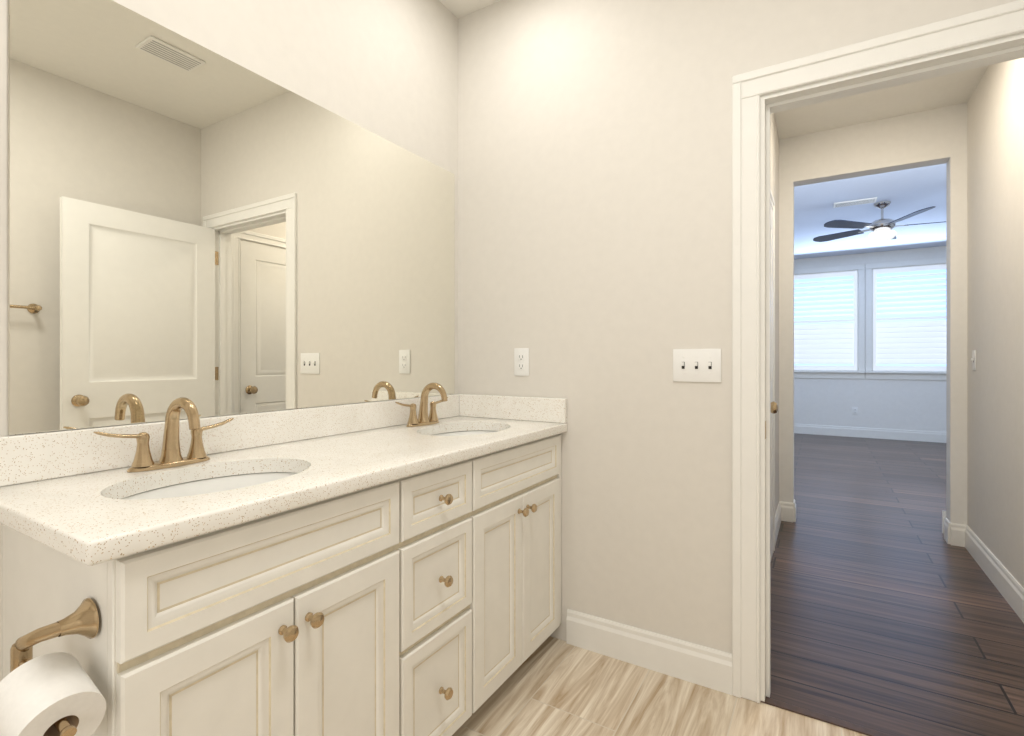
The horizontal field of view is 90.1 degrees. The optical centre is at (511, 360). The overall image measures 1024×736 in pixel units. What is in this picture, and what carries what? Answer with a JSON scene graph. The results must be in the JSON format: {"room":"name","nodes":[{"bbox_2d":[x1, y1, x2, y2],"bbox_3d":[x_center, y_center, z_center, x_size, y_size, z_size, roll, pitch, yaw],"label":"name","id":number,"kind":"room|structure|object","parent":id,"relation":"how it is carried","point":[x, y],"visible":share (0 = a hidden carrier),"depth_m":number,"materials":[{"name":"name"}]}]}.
{"room":"bathroom","nodes":[
{"label":"bathroom","id":0,"kind":"room"},
{"bbox_2d":[0,0,457,436],"bbox_3d":[-1.154,-0.219,0.997,0.120,2.740,3.540,0,0,31],"label":"wall","id":1,"kind":"structure","parent":0,"point":[387,70],"depth_m":1.81,"materials":[{"name":"paint"}]},
{"bbox_2d":[8,0,454,434],"bbox_3d":[-0.654,-0.349,1.703,0.005,1.010,1.506,0,0,31],"label":"vanity mirror","id":2,"kind":"object","parent":1,"relation":"attached to","point":[208,232],"visible":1,"depth_m":1.37,"materials":[{"name":"clear glass"}]},
{"bbox_2d":[452,636,867,735],"bbox_3d":[-0.178,1.201,0.350,2.460,0.100,3.440,0,0,31],"label":"floor","id":3,"kind":"structure","parent":0,"point":[551,686],"depth_m":1.69,"materials":[{"name":"beige wood"}]},
{"bbox_2d":[0,430,560,735],"bbox_3d":[-0.406,0.723,1.561,0.573,0.857,1.556,0,0,31],"label":"bathroom vanity","id":4,"kind":"object","parent":3,"relation":"on","point":[427,603],"visible":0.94,"depth_m":1.11,"materials":[{"name":"wood"}]},
{"bbox_2d":[10,598,98,735],"bbox_3d":[-0.679,0.451,0.770,0.194,0.147,0.078,0,0,31],"label":"toilet paper holder","id":5,"kind":"object","parent":4,"relation":"attached to","point":[82,619],"visible":0.81,"depth_m":0.78,"materials":[{"name":"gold metal"}]},
{"bbox_2d":[0,652,105,735],"bbox_3d":[-0.674,0.505,0.742,0.127,0.130,0.106,0,0,31],"label":"toilet paper roll","id":6,"kind":"object","parent":5,"relation":"hanging from","point":[41,695],"visible":0.98,"depth_m":0.72,"materials":[{"name":"paper"}]},
{"bbox_2d":[0,416,566,565],"bbox_3d":[-0.424,0.275,1.548,0.557,0.036,1.597,0,0,31],"label":"countertop","id":7,"kind":"structure","parent":4,"relation":"on","point":[91,519],"depth_m":1.07,"materials":[{"name":"stone"}]},
{"bbox_2d":[93,397,233,471],"bbox_3d":[-0.793,0.172,1.223,0.150,0.168,0.309,0,0,31],"label":"faucet","id":8,"kind":"object","parent":7,"relation":"on","point":[170,456],"visible":1,"depth_m":1.23,"materials":[{"name":"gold metal"}]},
{"bbox_2d":[122,472,297,499],"bbox_3d":[-0.654,0.377,1.139,0.338,0.164,0.460,0,0,31],"label":"sink bowl","id":9,"kind":"object","parent":7,"relation":"attached to","point":[212,485],"visible":0.08,"depth_m":1.27,"materials":[{"name":"ceramic"}]},
{"bbox_2d":[0,394,566,486],"bbox_3d":[-0.425,0.207,1.548,0.554,0.100,1.597,0,0,31],"label":"backsplash","id":10,"kind":"structure","parent":7,"relation":"on","point":[25,458],"depth_m":1.46,"materials":[{"name":"stone"}]},
{"bbox_2d":[395,383,447,426],"bbox_3d":[-0.315,0.172,2.015,0.150,0.168,0.309,0,0,31],"label":"faucet","id":11,"kind":"object","parent":7,"relation":"on","point":[423,419],"visible":1,"depth_m":2.02,"materials":[{"name":"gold metal"}]},
{"bbox_2d":[433,430,497,435],"bbox_3d":[-0.176,0.377,1.931,0.338,0.164,0.460,0,0,31],"label":"sink bowl","id":12,"kind":"object","parent":7,"relation":"attached to","point":[458,433],"depth_m":2.12,"materials":[{"name":"ceramic"}]},
{"bbox_2d":[439,0,987,258],"bbox_3d":[2.152,-1.639,3.266,7.840,0.100,10.840,0,0,31],"label":"ceiling","id":13,"kind":"structure","parent":0,"point":[907,191],"depth_m":4.68,"materials":[{"name":"paint"}]},
{"bbox_2d":[833,197,876,207],"bbox_3d":[3.444,-1.582,5.138,0.360,0.013,0.160,0,0,31],"label":"ceiling vent","id":14,"kind":"object","parent":13,"relation":"in","point":[855,202],"visible":1,"depth_m":5.11,"materials":[{"name":"white metal"}]},
{"bbox_2d":[813,201,945,241],"bbox_3d":[3.784,-1.396,5.173,1.281,0.385,1.287,0,0,31],"label":"fan","id":15,"kind":"object","parent":13,"relation":"hanging from","point":[881,228],"visible":1,"depth_m":5.11,"materials":[{"name":"wood"}]},
{"bbox_2d":[458,0,1016,653],"bbox_3d":[0.671,-0.219,1.894,2.080,2.740,0.120,0,0,31],"label":"wall","id":16,"kind":"structure","parent":0,"point":[595,207],"depth_m":1.97,"materials":[{"name":"paint"}]},
{"bbox_2d":[514,348,528,375],"bbox_3d":[0.041,0.008,2.199,0.072,0.118,0.007,0,0,31],"label":"outlet","id":17,"kind":"object","parent":16,"relation":"attached to","point":[521,361],"visible":1,"depth_m":2.19,"materials":[{"name":"plastic"}]},
{"bbox_2d":[673,349,720,381],"bbox_3d":[0.657,0.019,1.822,0.164,0.118,0.016,0,0,31],"label":"light switch","id":18,"kind":"object","parent":16,"relation":"attached to","point":[696,365],"visible":1,"depth_m":1.82,"materials":[{"name":"plastic"}]},
{"bbox_2d":[566,0,1023,702],"bbox_3d":[0.922,0.088,1.662,1.630,2.125,0.018,0,0,31],"label":"trim","id":19,"kind":"structure","parent":16,"relation":"attached to","point":[736,672],"depth_m":1.71,"materials":[{"name":"white wood"}]},
{"bbox_2d":[760,33,1023,701],"bbox_3d":[1.212,0.131,1.562,0.812,2.041,0.132,0,0,31],"label":"door frame","id":20,"kind":"structure","parent":16,"relation":"in","point":[999,50],"depth_m":1.72,"materials":[{"name":"white wood"}]},
{"bbox_2d":[771,113,778,513],"bbox_3d":[1.326,-0.219,2.806,0.120,2.740,2.120,0,0,31],"label":"wall","id":21,"kind":"structure","parent":0,"point":[774,162],"depth_m":3.46,"materials":[{"name":"paint"}]},
{"bbox_2d":[771,207,777,558],"bbox_3d":[1.371,0.133,2.680,0.084,2.020,0.806,0,0,31],"label":"door","id":22,"kind":"structure","parent":21,"relation":"in","point":[774,407],"depth_m":2.94,"materials":[{"name":"white wood"}]},
{"bbox_2d":[779,106,949,502],"bbox_3d":[0.911,-0.219,4.364,4.340,2.740,0.120,0,0,31],"label":"wall","id":23,"kind":"structure","parent":0,"point":[910,141],"depth_m":3.55,"materials":[{"name":"paint"}]},
{"bbox_2d":[773,491,795,521],"bbox_3d":[0.596,1.076,4.632,3.464,0.150,0.015,0,0,31],"label":"trim","id":24,"kind":"structure","parent":23,"relation":"attached to","point":[785,510],"depth_m":3.63,"materials":[{"name":"white wood"}]},
{"bbox_2d":[942,511,954,538],"bbox_3d":[4.245,1.076,2.573,3.220,0.150,0.014,0,0,31],"label":"trim","id":25,"kind":"structure","parent":23,"relation":"attached to","point":[948,528],"depth_m":3.22,"materials":[{"name":"white wood"}]},
{"bbox_2d":[794,246,945,431],"bbox_3d":[4.919,-0.219,7.856,7.600,2.740,0.120,0,0,31],"label":"wall","id":26,"kind":"structure","parent":0,"point":[919,405],"depth_m":7.55,"materials":[{"name":"paint"}]},
{"bbox_2d":[794,264,864,378],"bbox_3d":[4.797,-0.574,7.895,1.078,1.710,0.180,0,0,31],"label":"window","id":27,"kind":"structure","parent":26,"relation":"in","point":[830,344],"depth_m":7.82,"materials":[{"name":"white glass"}]},
{"bbox_2d":[852,407,857,414],"bbox_3d":[5.135,0.761,7.652,0.072,0.118,0.007,0,0,31],"label":"outlet","id":28,"kind":"object","parent":26,"relation":"attached to","point":[854,410],"visible":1,"depth_m":7.65,"materials":[{"name":"plastic"}]},
{"bbox_2d":[773,419,945,442],"bbox_3d":[4.885,1.076,7.799,7.600,0.150,0.014,0,0,31],"label":"trim","id":29,"kind":"structure","parent":26,"relation":"attached to","point":[879,433],"depth_m":7.53,"materials":[{"name":"white wood"}]},
{"bbox_2d":[865,257,945,379],"bbox_3d":[5.722,-0.574,7.338,1.078,1.710,0.180,0,0,31],"label":"window","id":30,"kind":"structure","parent":26,"relation":"in","point":[918,342],"depth_m":7.37,"materials":[{"name":"white glass"}]},
{"bbox_2d":[766,433,1023,735],"bbox_3d":[3.040,1.201,4.739,7.840,0.100,7.400,0,0,31],"label":"floor","id":31,"kind":"structure","parent":0,"point":[893,613],"depth_m":2.38,"materials":[{"name":"brown wood"}]},
{"bbox_2d":[761,697,892,735],"bbox_3d":[1.190,1.148,1.526,0.808,0.005,0.034,0,0,31],"label":"trim","id":32,"kind":"structure","parent":31,"relation":"on","point":[824,718],"depth_m":1.64,"materials":[{"name":"brown wood"}]},
{"bbox_2d":[946,103,966,524],"bbox_3d":[2.804,-0.219,3.223,0.080,2.740,0.120,0,0,31],"label":"wall","id":33,"kind":"structure","parent":0,"point":[956,338],"depth_m":3.18,"materials":[{"name":"paint"}]},
{"bbox_2d":[967,58,1023,587],"bbox_3d":[1.428,-0.219,0.748,0.120,2.740,5.780,0,0,31],"label":"wall","id":34,"kind":"structure","parent":0,"point":[995,309],"depth_m":2.62,"materials":[{"name":"paint"}]},
{"bbox_2d":[971,350,975,369],"bbox_3d":[2.707,0.001,3.002,0.016,0.118,0.073,0,0,31],"label":"light switch","id":35,"kind":"object","parent":34,"relation":"attached to","point":[973,359],"visible":1,"depth_m":3.00,"materials":[{"name":"plastic"}]},
{"bbox_2d":[955,523,1023,622],"bbox_3d":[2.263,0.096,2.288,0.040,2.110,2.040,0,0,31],"label":"trim","id":36,"kind":"structure","parent":34,"relation":"attached to","point":[1007,585],"depth_m":2.64,"materials":[{"name":"white wood"}]},
{"label":"outside","id":37,"kind":"structure","parent":0,"visible":0},
{"bbox_2d":[794,269,945,365],"bbox_3d":[5.427,-0.199,7.924,3.600,3.700,0.020,0,0,31],"label":"sky","id":38,"kind":"structure","parent":37,"point":[878,296],"depth_m":7.78,"materials":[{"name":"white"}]}
]}

